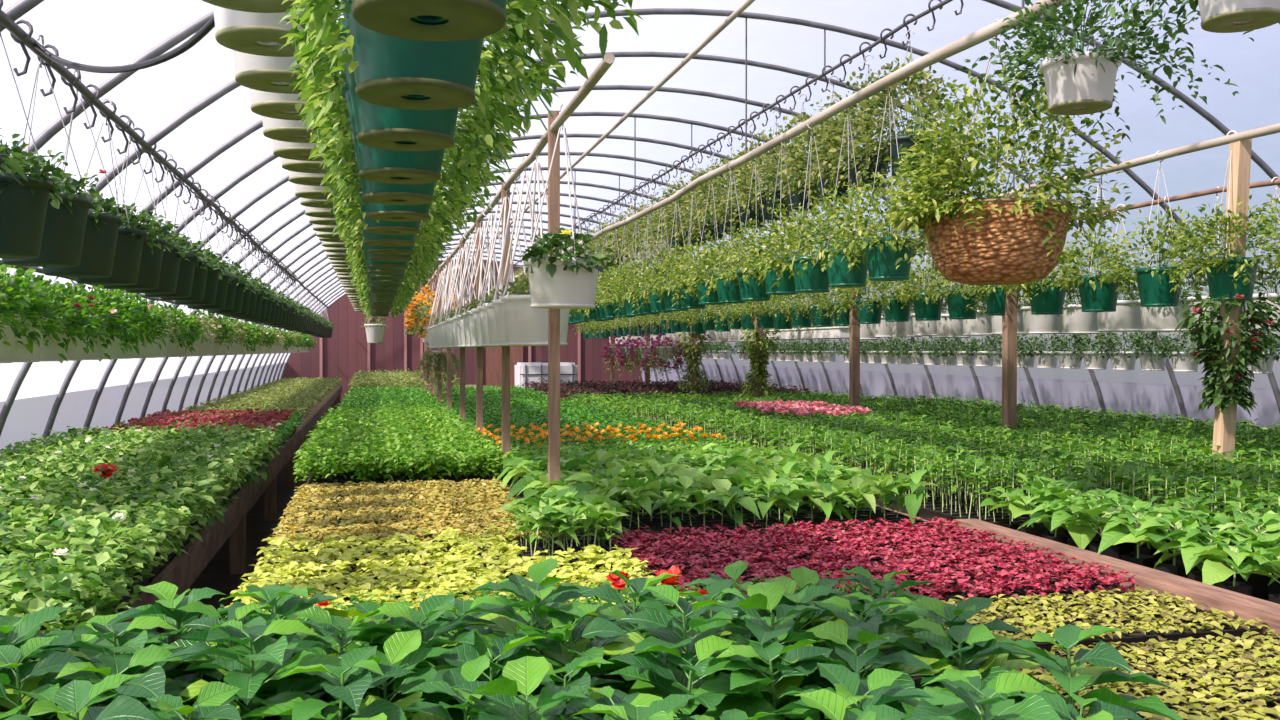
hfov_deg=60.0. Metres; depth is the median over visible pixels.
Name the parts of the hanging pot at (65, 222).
pot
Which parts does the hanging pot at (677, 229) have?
pot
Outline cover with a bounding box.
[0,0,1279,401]
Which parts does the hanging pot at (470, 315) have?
pot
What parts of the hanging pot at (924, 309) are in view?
pot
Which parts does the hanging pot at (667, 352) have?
pot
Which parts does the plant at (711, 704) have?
stem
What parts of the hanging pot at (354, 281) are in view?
pot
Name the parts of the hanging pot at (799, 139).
pot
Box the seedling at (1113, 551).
[1060,498,1139,558]
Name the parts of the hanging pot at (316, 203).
pot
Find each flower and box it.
[93,463,117,477]
[605,570,629,629]
[656,565,681,605]
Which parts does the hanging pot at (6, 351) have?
pot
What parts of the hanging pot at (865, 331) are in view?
pot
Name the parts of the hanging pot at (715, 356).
pot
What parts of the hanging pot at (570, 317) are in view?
pot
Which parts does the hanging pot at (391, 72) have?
pot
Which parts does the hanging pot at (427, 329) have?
pot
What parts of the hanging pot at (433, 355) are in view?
pot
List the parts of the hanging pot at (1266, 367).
pot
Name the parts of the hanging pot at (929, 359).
pot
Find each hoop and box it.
[0,0,43,31]
[0,8,1279,435]
[6,11,1279,173]
[12,0,1279,276]
[41,51,1187,442]
[82,85,1105,431]
[114,112,1040,423]
[140,133,982,420]
[161,152,936,413]
[178,167,897,410]
[193,180,863,406]
[206,191,832,402]
[218,201,805,399]
[227,210,780,398]
[236,218,751,392]
[244,225,740,390]
[250,231,722,388]
[257,237,707,386]
[263,242,686,383]
[268,247,681,384]
[272,251,667,380]
[277,255,657,380]
[280,259,644,379]
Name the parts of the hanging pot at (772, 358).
pot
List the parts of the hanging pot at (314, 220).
pot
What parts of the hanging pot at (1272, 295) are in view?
pot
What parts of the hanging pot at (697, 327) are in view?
pot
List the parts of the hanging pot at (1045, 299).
pot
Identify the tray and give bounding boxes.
[0,432,127,459]
[0,439,104,466]
[0,444,85,475]
[0,453,146,494]
[0,455,57,491]
[0,463,125,507]
[0,475,89,529]
[0,478,210,582]
[0,488,185,615]
[0,493,58,566]
[0,513,160,630]
[0,540,119,711]
[9,445,160,482]
[24,600,119,626]
[27,426,146,453]
[45,438,182,462]
[48,420,159,441]
[49,462,226,555]
[79,431,195,457]
[81,450,238,532]
[91,568,152,615]
[97,423,161,430]
[106,427,209,446]
[106,441,250,509]
[110,419,182,428]
[117,419,220,439]
[119,415,185,425]
[133,549,174,582]
[139,437,261,503]
[142,412,201,421]
[152,409,208,417]
[154,428,267,490]
[159,422,229,430]
[167,418,236,428]
[169,425,276,480]
[173,523,198,555]
[182,414,239,424]
[187,421,282,470]
[187,508,211,532]
[190,412,248,423]
[198,591,385,718]
[200,494,227,509]
[203,408,251,415]
[217,417,292,450]
[218,422,289,453]
[224,428,283,461]
[224,581,397,630]
[226,483,238,503]
[230,555,398,603]
[236,414,296,444]
[238,411,299,438]
[240,690,327,718]
[247,408,303,434]
[256,532,403,580]
[267,517,372,549]
[274,529,362,549]
[278,504,374,529]
[286,515,359,529]
[287,492,373,511]
[292,572,380,600]
[293,441,383,487]
[293,481,374,500]
[295,434,381,474]
[302,427,380,449]
[307,473,368,487]
[309,423,376,439]
[315,467,361,474]
[316,414,379,427]
[316,418,377,434]
[322,410,378,423]
[324,408,379,419]
[325,405,376,417]
[350,586,540,658]
[354,440,445,485]
[360,427,432,441]
[360,433,438,472]
[361,410,420,421]
[362,414,423,425]
[362,417,423,430]
[362,515,460,544]
[363,501,452,524]
[364,423,431,437]
[364,490,447,509]
[365,407,414,417]
[366,479,441,496]
[369,404,415,412]
[371,472,427,485]
[375,525,443,544]
[375,574,532,633]
[376,510,441,524]
[377,550,523,598]
[379,525,526,575]
[399,404,453,414]
[402,408,458,416]
[405,414,468,425]
[406,411,460,422]
[406,418,470,430]
[409,422,477,435]
[409,425,486,441]
[414,432,497,473]
[416,437,505,485]
[430,470,491,485]
[430,478,509,494]
[436,487,519,508]
[441,499,516,522]
[446,408,497,417]
[447,513,549,541]
[455,411,501,421]
[459,414,510,426]
[461,416,520,437]
[469,421,527,441]
[470,522,542,541]
[475,424,533,442]
[476,428,545,447]
[479,433,547,474]
[485,447,581,482]
[485,580,638,688]
[486,442,562,478]
[489,410,545,422]
[491,407,539,415]
[495,412,547,426]
[496,474,520,482]
[497,446,590,496]
[497,488,631,563]
[497,545,656,585]
[505,453,609,503]
[505,483,534,496]
[510,417,570,441]
[510,420,574,434]
[510,563,613,580]
[513,539,615,563]
[515,494,534,503]
[519,423,587,446]
[520,464,630,518]
[524,407,577,415]
[524,427,604,446]
[531,409,584,420]
[535,651,629,688]
[539,413,599,423]
[540,432,614,449]
[541,472,663,549]
[543,569,684,606]
[545,440,631,451]
[546,519,650,549]
[560,415,609,426]
[564,446,638,477]
[565,406,624,415]
[565,420,626,434]
[574,409,634,418]
[575,422,643,450]
[581,426,663,450]
[582,412,646,422]
[586,445,664,486]
[591,434,675,448]
[596,414,667,429]
[598,453,688,502]
[606,439,692,453]
[608,419,683,430]
[608,526,730,567]
[611,538,724,567]
[612,457,717,519]
[620,574,792,646]
[621,443,697,453]
[623,421,697,438]
[624,397,691,424]
[625,501,717,519]
[631,543,769,585]
[634,468,760,539]
[634,515,749,539]
[639,399,713,428]
[639,442,736,478]
[642,426,713,442]
[650,402,727,433]
[650,432,737,446]
[665,449,767,501]
[669,438,757,450]
[670,404,757,438]
[673,566,814,616]
[685,395,727,420]
[687,409,774,445]
[689,443,763,472]
[693,460,805,515]
[693,500,802,515]
[694,397,740,426]
[697,523,821,556]
[705,400,751,432]
[711,412,787,449]
[716,537,812,556]
[722,464,855,534]
[723,439,774,445]
[723,512,846,534]
[725,395,764,401]
[728,540,869,578]
[729,416,811,456]
[730,442,806,458]
[733,399,788,435]
[735,398,773,403]
[737,568,946,654]
[743,403,802,440]
[745,449,844,496]
[747,554,851,578]
[756,421,851,465]
[763,395,820,401]
[764,404,836,444]
[768,562,936,600]
[771,399,827,416]
[772,413,860,451]
[772,453,893,512]
[782,398,840,405]
[782,519,909,552]
[783,401,857,418]
[786,426,895,476]
[793,533,901,552]
[797,497,882,512]
[802,417,893,458]
[803,405,883,441]
[807,469,938,530]
[807,509,933,530]
[809,395,865,403]
[821,535,966,575]
[824,400,869,417]
[824,433,941,499]
[831,404,894,429]
[833,397,889,405]
[833,423,936,468]
[835,412,916,427]
[840,459,891,468]
[855,404,936,421]
[860,394,914,403]
[860,400,915,412]
[862,443,1006,515]
[862,517,991,547]
[866,528,983,547]
[867,414,961,439]
[871,395,940,408]
[871,555,1037,602]
[873,426,983,478]
[875,489,983,515]
[878,402,958,415]
[888,595,1054,659]
[891,392,956,403]
[891,409,976,443]
[901,399,972,409]
[904,419,1007,466]
[905,403,992,426]
[908,533,1056,569]
[912,434,1039,492]
[913,449,1072,524]
[915,394,987,405]
[918,504,1035,524]
[920,478,1020,492]
[930,415,1022,439]
[931,402,1001,414]
[947,398,1022,412]
[950,426,1059,476]
[951,410,1038,427]
[967,419,1072,464]
[967,552,1142,599]
[968,442,1113,500]
[968,490,1027,500]
[971,405,1042,418]
[977,399,1058,412]
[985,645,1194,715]
[986,592,1161,652]
[990,413,1087,443]
[992,433,1122,487]
[1017,410,1096,428]
[1018,424,1135,471]
[1019,405,1099,438]
[1032,417,1141,449]
[1035,455,1214,523]
[1049,412,1144,446]
[1053,441,1201,502]
[1063,408,1149,422]
[1063,586,1268,644]
[1073,433,1211,484]
[1076,636,1279,706]
[1080,697,1257,719]
[1082,707,1228,719]
[1086,425,1207,467]
[1092,487,1184,502]
[1097,418,1206,435]
[1105,411,1202,445]
[1111,463,1279,544]
[1116,646,1279,706]
[1132,450,1279,516]
[1138,437,1279,493]
[1142,430,1276,473]
[1153,424,1271,441]
[1160,417,1256,433]
[1186,629,1279,675]
[1206,690,1279,719]
[1209,480,1279,555]
[1210,440,1279,483]
[1213,421,1279,440]
[1215,449,1279,507]
[1218,460,1279,511]
[1235,428,1279,471]
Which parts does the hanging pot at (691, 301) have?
pot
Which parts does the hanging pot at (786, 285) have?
pot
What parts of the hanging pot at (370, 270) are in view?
pot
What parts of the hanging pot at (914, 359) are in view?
pot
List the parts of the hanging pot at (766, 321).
pot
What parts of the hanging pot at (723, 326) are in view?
pot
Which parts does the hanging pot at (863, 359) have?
pot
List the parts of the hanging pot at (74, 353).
pot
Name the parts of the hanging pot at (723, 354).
pot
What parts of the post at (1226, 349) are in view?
post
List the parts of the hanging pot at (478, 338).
pot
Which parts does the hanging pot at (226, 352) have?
pot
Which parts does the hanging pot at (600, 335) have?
pot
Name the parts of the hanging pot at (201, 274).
pot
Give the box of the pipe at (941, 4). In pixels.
[513,0,963,265]
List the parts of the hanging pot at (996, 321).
pot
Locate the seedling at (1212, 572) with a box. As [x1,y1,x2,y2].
[1186,540,1275,595]
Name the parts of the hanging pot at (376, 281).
pot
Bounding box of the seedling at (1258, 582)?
[1219,512,1279,598]
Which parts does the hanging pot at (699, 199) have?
pot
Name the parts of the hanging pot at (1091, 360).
pot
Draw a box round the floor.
[100,426,317,704]
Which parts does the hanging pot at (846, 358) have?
pot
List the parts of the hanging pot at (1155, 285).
pot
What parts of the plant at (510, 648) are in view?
stem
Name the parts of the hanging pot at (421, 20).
pot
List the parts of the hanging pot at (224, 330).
pot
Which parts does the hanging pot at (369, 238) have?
pot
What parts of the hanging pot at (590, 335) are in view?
pot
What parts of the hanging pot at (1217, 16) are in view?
pot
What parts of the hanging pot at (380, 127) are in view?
pot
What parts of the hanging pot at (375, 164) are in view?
pot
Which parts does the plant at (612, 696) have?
stem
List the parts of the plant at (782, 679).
stem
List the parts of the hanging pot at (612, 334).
pot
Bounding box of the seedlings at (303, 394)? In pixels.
[172,376,341,421]
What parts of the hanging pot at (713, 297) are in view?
pot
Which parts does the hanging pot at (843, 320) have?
pot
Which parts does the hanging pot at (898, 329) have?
pot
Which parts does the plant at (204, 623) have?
stem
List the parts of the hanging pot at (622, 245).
pot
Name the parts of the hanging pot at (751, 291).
pot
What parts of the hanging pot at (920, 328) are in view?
pot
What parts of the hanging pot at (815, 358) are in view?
pot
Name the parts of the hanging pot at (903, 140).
pot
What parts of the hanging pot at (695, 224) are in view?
pot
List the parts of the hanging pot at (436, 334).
pot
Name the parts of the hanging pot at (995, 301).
pot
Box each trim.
[320,338,322,377]
[367,315,369,370]
[404,310,406,372]
[420,282,422,369]
[528,346,530,361]
[578,323,580,382]
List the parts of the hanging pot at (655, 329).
pot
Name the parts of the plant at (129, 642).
stem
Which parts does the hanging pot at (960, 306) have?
pot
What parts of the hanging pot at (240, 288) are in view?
pot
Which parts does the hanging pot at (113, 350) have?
pot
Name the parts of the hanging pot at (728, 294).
pot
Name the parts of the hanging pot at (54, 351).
pot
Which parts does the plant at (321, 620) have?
stem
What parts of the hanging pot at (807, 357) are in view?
pot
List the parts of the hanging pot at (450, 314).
pot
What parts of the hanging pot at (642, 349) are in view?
pot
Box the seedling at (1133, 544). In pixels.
[1112,496,1139,551]
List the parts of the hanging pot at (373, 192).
pot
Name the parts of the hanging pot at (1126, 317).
pot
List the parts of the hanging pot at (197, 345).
pot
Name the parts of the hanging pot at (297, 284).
pot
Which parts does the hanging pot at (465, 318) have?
pot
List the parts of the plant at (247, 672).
stem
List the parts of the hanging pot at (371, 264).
pot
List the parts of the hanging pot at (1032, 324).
pot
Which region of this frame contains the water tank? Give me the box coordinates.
[515,361,577,393]
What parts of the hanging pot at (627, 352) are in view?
pot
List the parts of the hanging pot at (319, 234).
pot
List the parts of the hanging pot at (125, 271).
pot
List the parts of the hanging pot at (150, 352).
pot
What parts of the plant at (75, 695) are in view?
stem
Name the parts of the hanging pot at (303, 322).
pot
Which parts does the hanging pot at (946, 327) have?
pot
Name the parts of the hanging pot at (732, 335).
pot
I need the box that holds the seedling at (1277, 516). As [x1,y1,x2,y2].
[1229,515,1279,580]
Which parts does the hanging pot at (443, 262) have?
pot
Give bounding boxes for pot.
[0,35,65,258]
[0,128,33,184]
[0,264,56,362]
[0,265,75,361]
[0,273,30,345]
[2,35,106,266]
[6,267,109,363]
[28,277,116,362]
[42,71,128,277]
[63,280,152,361]
[76,98,157,284]
[76,285,154,358]
[93,286,160,358]
[103,120,182,289]
[108,290,172,357]
[126,151,188,293]
[135,293,173,357]
[144,298,181,357]
[145,154,208,297]
[149,298,192,356]
[160,301,216,357]
[161,169,217,300]
[172,304,194,356]
[175,180,229,304]
[179,309,221,355]
[182,305,220,355]
[187,192,238,308]
[192,309,236,355]
[194,309,222,355]
[202,0,295,12]
[204,200,244,308]
[208,218,252,312]
[210,313,238,354]
[213,5,306,56]
[217,219,261,314]
[218,325,233,354]
[219,315,241,354]
[222,316,259,354]
[224,316,247,354]
[225,223,264,316]
[231,318,264,354]
[232,229,268,317]
[232,322,249,354]
[233,0,342,93]
[239,236,276,318]
[244,240,276,320]
[245,321,276,353]
[248,321,268,353]
[249,52,331,120]
[250,254,280,321]
[254,322,271,353]
[255,248,284,322]
[255,323,277,353]
[260,325,278,353]
[262,52,341,142]
[263,261,292,324]
[265,258,290,323]
[265,325,283,353]
[268,259,295,325]
[268,326,289,352]
[269,328,279,353]
[270,327,287,352]
[271,271,298,326]
[271,327,296,352]
[273,140,323,160]
[274,329,291,352]
[275,270,302,327]
[278,0,610,140]
[281,158,328,172]
[281,278,305,328]
[282,275,301,327]
[284,277,303,329]
[286,8,518,201]
[288,170,328,185]
[288,275,307,330]
[288,331,305,352]
[291,331,306,352]
[292,0,562,168]
[292,284,309,329]
[294,183,333,199]
[294,278,312,330]
[296,284,313,331]
[296,332,309,352]
[297,334,310,352]
[298,0,641,80]
[299,280,312,330]
[300,197,336,207]
[301,285,317,331]
[301,289,321,333]
[304,291,319,331]
[305,206,336,217]
[306,336,315,351]
[308,290,324,333]
[308,295,322,333]
[309,216,344,224]
[309,293,323,334]
[312,297,325,335]
[313,71,509,218]
[313,224,338,231]
[315,299,330,336]
[315,300,329,335]
[316,231,341,238]
[319,237,343,241]
[320,303,334,337]
[321,241,346,247]
[322,113,491,233]
[324,133,478,244]
[324,247,348,252]
[326,252,347,257]
[327,166,474,254]
[328,257,346,260]
[330,260,348,264]
[332,264,350,267]
[333,267,351,270]
[336,272,351,275]
[338,275,352,278]
[341,182,459,262]
[343,221,445,276]
[344,287,355,290]
[345,204,454,268]
[345,224,444,279]
[345,226,439,283]
[349,248,433,289]
[350,257,432,291]
[351,258,428,295]
[352,274,423,298]
[356,272,419,302]
[356,286,410,310]
[356,287,415,306]
[357,273,420,299]
[357,285,418,304]
[357,290,412,308]
[360,299,406,314]
[360,300,412,311]
[361,302,404,317]
[361,303,405,317]
[362,296,407,312]
[362,314,387,342]
[363,291,407,311]
[363,309,403,318]
[402,271,456,337]
[404,279,456,341]
[404,286,441,341]
[413,293,466,397]
[426,265,444,347]
[428,262,453,347]
[430,259,455,347]
[432,257,457,347]
[434,253,457,347]
[436,245,465,347]
[436,249,459,347]
[441,241,470,347]
[443,237,475,346]
[445,232,475,346]
[449,226,475,346]
[453,227,490,346]
[457,214,493,346]
[460,207,501,346]
[464,199,513,346]
[471,190,515,345]
[477,180,526,345]
[484,169,527,345]
[492,156,547,345]
[501,141,568,344]
[518,103,615,308]
[568,311,581,322]
[569,242,604,320]
[569,309,588,321]
[575,322,593,337]
[577,232,622,319]
[580,213,611,274]
[580,217,615,255]
[580,321,597,337]
[582,233,611,320]
[584,321,602,336]
[585,208,624,268]
[587,321,608,337]
[589,202,640,270]
[592,321,616,336]
[595,222,632,318]
[596,217,642,316]
[598,319,625,337]
[601,318,638,375]
[603,196,666,270]
[603,318,626,335]
[604,190,664,266]
[605,211,653,315]
[608,316,638,334]
[614,205,677,314]
[614,319,651,377]
[617,316,640,335]
[619,183,694,268]
[624,198,681,312]
[625,315,658,334]
[625,316,673,378]
[628,175,708,260]
[631,315,660,333]
[638,190,707,310]
[640,315,673,334]
[645,317,686,378]
[647,311,685,333]
[648,167,723,251]
[651,158,736,252]
[653,188,721,308]
[653,310,689,331]
[663,309,704,331]
[663,333,669,342]
[669,170,751,304]
[670,332,676,342]
[671,148,746,247]
[672,136,770,238]
[674,305,715,332]
[676,332,683,341]
[683,160,776,303]
[686,305,729,329]
[693,124,812,235]
[700,342,717,358]
[701,301,752,328]
[701,342,714,358]
[704,304,735,331]
[706,149,799,300]
[709,330,717,341]
[709,342,727,358]
[710,342,735,358]
[714,330,727,341]
[717,110,825,223]
[723,301,764,329]
[727,329,744,341]
[730,342,748,359]
[731,132,830,294]
[735,329,747,340]
[736,295,787,327]
[737,343,749,359]
[748,328,769,340]
[751,251,807,328]
[753,124,859,292]
[756,93,866,213]
[759,247,833,326]
[763,341,785,360]
[768,75,891,213]
[769,340,792,360]
[777,340,801,360]
[779,287,846,326]
[784,107,897,287]
[785,340,805,360]
[793,340,821,361]
[794,54,919,201]
[804,339,831,361]
[810,282,872,325]
[812,339,842,361]
[820,85,934,280]
[830,29,1000,187]
[830,227,900,323]
[834,339,861,362]
[845,340,874,362]
[857,261,930,321]
[860,281,880,339]
[860,337,884,362]
[870,295,890,336]
[871,337,902,363]
[883,304,921,336]
[886,242,964,320]
[887,337,917,363]
[897,337,930,364]
[909,242,946,335]
[913,336,950,364]
[920,258,984,318]
[931,310,963,364]
[936,283,978,337]
[944,336,986,365]
[956,0,1238,146]
[959,191,1043,315]
[962,285,998,335]
[964,308,1000,365]
[978,335,1024,366]
[983,291,1029,333]
[998,183,1094,314]
[998,521,1022,530]
[1017,297,1045,366]
[1018,276,1070,333]
[1020,334,1067,367]
[1020,524,1045,536]
[1036,522,1054,533]
[1041,533,1069,544]
[1043,175,1148,311]
[1045,294,1095,368]
[1057,214,1101,333]
[1057,526,1071,537]
[1067,538,1099,550]
[1069,332,1121,368]
[1089,543,1119,558]
[1091,291,1146,369]
[1093,529,1103,543]
[1096,204,1140,331]
[1098,151,1220,306]
[1099,0,1279,77]
[1100,535,1131,559]
[1121,553,1155,568]
[1123,332,1183,370]
[1131,541,1139,551]
[1133,196,1193,331]
[1134,544,1162,566]
[1150,281,1198,371]
[1154,560,1193,577]
[1159,130,1279,300]
[1166,551,1182,561]
[1180,187,1258,330]
[1187,571,1216,586]
[1188,335,1215,372]
[1216,581,1251,595]
[1228,556,1245,581]
[1232,193,1279,288]
[1236,570,1273,598]
[1241,273,1279,373]
[1245,177,1279,330]
[1262,333,1279,361]
[1267,581,1279,593]
[1268,594,1279,603]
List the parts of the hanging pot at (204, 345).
pot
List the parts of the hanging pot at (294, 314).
pot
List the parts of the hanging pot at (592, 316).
pot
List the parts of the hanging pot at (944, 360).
pot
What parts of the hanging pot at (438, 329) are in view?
pot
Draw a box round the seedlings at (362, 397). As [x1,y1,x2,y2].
[335,385,515,414]
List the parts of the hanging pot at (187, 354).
pot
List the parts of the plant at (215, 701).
stem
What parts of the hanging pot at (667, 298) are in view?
pot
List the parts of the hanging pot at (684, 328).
pot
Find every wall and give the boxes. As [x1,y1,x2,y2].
[0,362,285,455]
[283,260,642,403]
[639,362,1279,443]
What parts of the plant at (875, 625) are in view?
stem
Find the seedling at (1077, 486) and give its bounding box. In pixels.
[1062,479,1098,499]
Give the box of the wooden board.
[953,519,1279,637]
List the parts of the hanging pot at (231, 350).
pot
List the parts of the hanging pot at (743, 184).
pot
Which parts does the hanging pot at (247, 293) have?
pot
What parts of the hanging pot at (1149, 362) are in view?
pot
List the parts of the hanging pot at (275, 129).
pot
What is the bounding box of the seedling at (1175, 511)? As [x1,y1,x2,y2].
[1139,505,1229,570]
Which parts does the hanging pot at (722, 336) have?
pot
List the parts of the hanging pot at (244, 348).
pot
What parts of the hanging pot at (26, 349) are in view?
pot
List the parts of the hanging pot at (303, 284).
pot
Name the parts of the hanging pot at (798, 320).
pot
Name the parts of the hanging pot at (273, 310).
pot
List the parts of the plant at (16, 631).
stem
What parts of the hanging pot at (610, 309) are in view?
pot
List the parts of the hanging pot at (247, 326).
pot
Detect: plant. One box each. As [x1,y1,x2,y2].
[0,604,66,652]
[0,607,93,718]
[0,614,174,716]
[0,636,135,719]
[4,674,169,719]
[23,644,197,719]
[33,616,215,706]
[57,706,87,719]
[97,581,291,702]
[147,682,240,719]
[165,619,361,719]
[169,601,286,716]
[173,584,362,719]
[241,646,414,719]
[249,606,435,718]
[308,629,483,717]
[317,602,451,697]
[344,594,497,709]
[351,713,386,719]
[402,655,508,719]
[404,628,564,719]
[414,595,543,715]
[441,558,608,692]
[448,656,592,719]
[461,577,596,656]
[489,604,674,715]
[520,655,623,719]
[540,686,677,719]
[561,606,696,692]
[568,635,783,719]
[571,694,698,719]
[579,570,681,693]
[599,585,777,717]
[634,580,780,658]
[674,708,774,719]
[683,561,796,641]
[694,639,836,719]
[711,582,859,719]
[737,576,907,719]
[765,621,958,719]
[770,566,863,630]
[772,663,941,719]
[794,596,942,684]
[794,689,910,719]
[815,566,943,642]
[824,592,949,677]
[882,596,1035,697]
[898,672,1065,719]
[901,668,1004,719]
[905,618,1040,703]
[984,624,1181,719]
[1018,691,1145,719]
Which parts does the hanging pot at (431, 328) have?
pot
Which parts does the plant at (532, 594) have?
stem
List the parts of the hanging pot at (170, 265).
pot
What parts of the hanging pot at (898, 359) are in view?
pot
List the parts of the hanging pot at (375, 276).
pot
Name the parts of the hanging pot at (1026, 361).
pot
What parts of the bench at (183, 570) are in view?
leg, leg, leg, leg, leg, leg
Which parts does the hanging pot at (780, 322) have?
pot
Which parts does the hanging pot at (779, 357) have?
pot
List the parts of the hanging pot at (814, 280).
pot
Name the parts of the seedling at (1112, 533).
stem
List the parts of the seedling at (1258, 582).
stem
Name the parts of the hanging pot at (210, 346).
pot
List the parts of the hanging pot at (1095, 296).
pot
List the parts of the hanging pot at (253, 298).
pot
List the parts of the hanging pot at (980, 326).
pot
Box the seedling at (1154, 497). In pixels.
[1132,496,1173,544]
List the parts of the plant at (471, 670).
stem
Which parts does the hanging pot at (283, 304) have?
pot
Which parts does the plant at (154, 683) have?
stem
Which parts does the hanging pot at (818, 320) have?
pot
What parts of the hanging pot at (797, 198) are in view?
pot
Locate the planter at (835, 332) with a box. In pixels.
[763,318,848,339]
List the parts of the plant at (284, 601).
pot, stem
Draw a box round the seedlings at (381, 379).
[348,368,459,389]
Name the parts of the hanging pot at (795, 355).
pot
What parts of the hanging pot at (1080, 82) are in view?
pot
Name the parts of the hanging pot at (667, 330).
pot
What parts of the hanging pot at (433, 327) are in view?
pot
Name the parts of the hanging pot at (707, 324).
pot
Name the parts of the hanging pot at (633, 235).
pot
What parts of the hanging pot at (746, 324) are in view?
pot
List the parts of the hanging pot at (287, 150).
pot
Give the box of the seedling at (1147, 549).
[1099,500,1171,566]
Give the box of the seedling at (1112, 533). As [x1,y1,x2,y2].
[1093,505,1173,568]
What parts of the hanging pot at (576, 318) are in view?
pot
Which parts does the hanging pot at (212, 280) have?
pot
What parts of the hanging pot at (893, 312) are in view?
pot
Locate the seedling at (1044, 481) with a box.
[1008,475,1077,533]
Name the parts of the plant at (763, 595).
stem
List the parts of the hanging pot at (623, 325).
pot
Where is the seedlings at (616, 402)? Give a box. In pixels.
[564,389,919,420]
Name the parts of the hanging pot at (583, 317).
pot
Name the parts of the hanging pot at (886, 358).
pot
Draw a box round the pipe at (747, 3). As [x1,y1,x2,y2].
[469,0,754,262]
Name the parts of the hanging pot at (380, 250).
pot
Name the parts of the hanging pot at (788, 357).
pot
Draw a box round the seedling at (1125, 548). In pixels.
[1088,494,1143,559]
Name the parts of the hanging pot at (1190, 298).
pot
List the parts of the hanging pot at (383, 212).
pot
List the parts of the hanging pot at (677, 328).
pot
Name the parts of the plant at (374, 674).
stem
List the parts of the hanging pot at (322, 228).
pot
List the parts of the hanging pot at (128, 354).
pot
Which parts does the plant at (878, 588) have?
stem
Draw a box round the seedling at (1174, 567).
[1114,513,1223,577]
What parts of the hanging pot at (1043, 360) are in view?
pot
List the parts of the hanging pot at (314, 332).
pot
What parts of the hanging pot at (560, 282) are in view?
pot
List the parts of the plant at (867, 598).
stem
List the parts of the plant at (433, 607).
stem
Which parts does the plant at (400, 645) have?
stem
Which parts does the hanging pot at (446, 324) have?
pot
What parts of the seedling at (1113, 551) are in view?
stem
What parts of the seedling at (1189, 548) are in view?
stem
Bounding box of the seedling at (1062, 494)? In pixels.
[1038,482,1090,537]
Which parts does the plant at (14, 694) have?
stem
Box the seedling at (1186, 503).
[1152,495,1225,551]
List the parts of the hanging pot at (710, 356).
pot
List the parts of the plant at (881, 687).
stem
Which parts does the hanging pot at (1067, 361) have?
pot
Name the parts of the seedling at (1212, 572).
stem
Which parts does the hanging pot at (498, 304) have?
pot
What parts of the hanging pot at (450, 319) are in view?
pot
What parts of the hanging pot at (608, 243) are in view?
pot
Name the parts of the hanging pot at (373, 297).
pot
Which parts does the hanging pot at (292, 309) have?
pot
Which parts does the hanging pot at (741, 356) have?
pot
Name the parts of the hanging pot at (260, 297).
pot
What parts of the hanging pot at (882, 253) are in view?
pot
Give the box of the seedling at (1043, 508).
[1017,501,1083,544]
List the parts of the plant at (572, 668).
stem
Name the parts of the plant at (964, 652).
stem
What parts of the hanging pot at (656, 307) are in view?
pot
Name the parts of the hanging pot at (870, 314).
pot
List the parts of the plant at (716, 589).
stem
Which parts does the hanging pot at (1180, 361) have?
pot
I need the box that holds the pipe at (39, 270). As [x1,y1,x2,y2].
[0,260,293,331]
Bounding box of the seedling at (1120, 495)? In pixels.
[1090,492,1129,528]
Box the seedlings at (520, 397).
[465,384,604,412]
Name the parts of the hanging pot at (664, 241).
pot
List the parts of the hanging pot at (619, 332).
pot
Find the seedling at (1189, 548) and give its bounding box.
[1154,525,1248,586]
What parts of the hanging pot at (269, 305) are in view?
pot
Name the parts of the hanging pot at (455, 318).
pot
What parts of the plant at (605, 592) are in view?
stem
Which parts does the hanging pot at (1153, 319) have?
pot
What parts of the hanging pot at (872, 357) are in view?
pot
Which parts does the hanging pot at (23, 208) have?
pot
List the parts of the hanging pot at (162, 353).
pot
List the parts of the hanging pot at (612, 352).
pot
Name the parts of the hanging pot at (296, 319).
pot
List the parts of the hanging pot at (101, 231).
pot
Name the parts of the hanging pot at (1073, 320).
pot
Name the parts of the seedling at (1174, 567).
stem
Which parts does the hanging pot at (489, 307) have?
pot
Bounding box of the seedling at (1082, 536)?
[1037,495,1111,550]
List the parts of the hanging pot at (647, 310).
pot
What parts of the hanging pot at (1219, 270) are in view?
pot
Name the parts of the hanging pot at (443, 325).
pot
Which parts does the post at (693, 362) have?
post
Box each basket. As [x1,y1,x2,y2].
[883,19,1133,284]
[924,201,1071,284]
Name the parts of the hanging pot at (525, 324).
pot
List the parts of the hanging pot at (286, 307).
pot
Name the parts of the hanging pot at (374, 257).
pot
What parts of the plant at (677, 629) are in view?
stem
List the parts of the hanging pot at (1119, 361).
pot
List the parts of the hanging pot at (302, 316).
pot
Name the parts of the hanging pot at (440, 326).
pot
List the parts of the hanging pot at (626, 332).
pot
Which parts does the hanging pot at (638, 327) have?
pot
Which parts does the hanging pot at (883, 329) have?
pot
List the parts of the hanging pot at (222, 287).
pot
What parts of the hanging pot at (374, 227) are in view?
pot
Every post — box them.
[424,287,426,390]
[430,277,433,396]
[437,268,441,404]
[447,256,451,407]
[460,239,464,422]
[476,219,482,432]
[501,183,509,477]
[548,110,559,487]
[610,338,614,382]
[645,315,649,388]
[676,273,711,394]
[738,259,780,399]
[849,234,859,414]
[1002,193,1016,428]
[1174,139,1279,484]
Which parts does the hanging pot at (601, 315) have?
pot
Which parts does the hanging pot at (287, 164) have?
pot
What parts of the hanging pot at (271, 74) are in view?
pot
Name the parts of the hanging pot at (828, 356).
pot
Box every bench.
[98,385,341,702]
[271,384,921,677]
[560,395,1268,600]
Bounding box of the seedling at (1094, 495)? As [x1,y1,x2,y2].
[1068,488,1124,543]

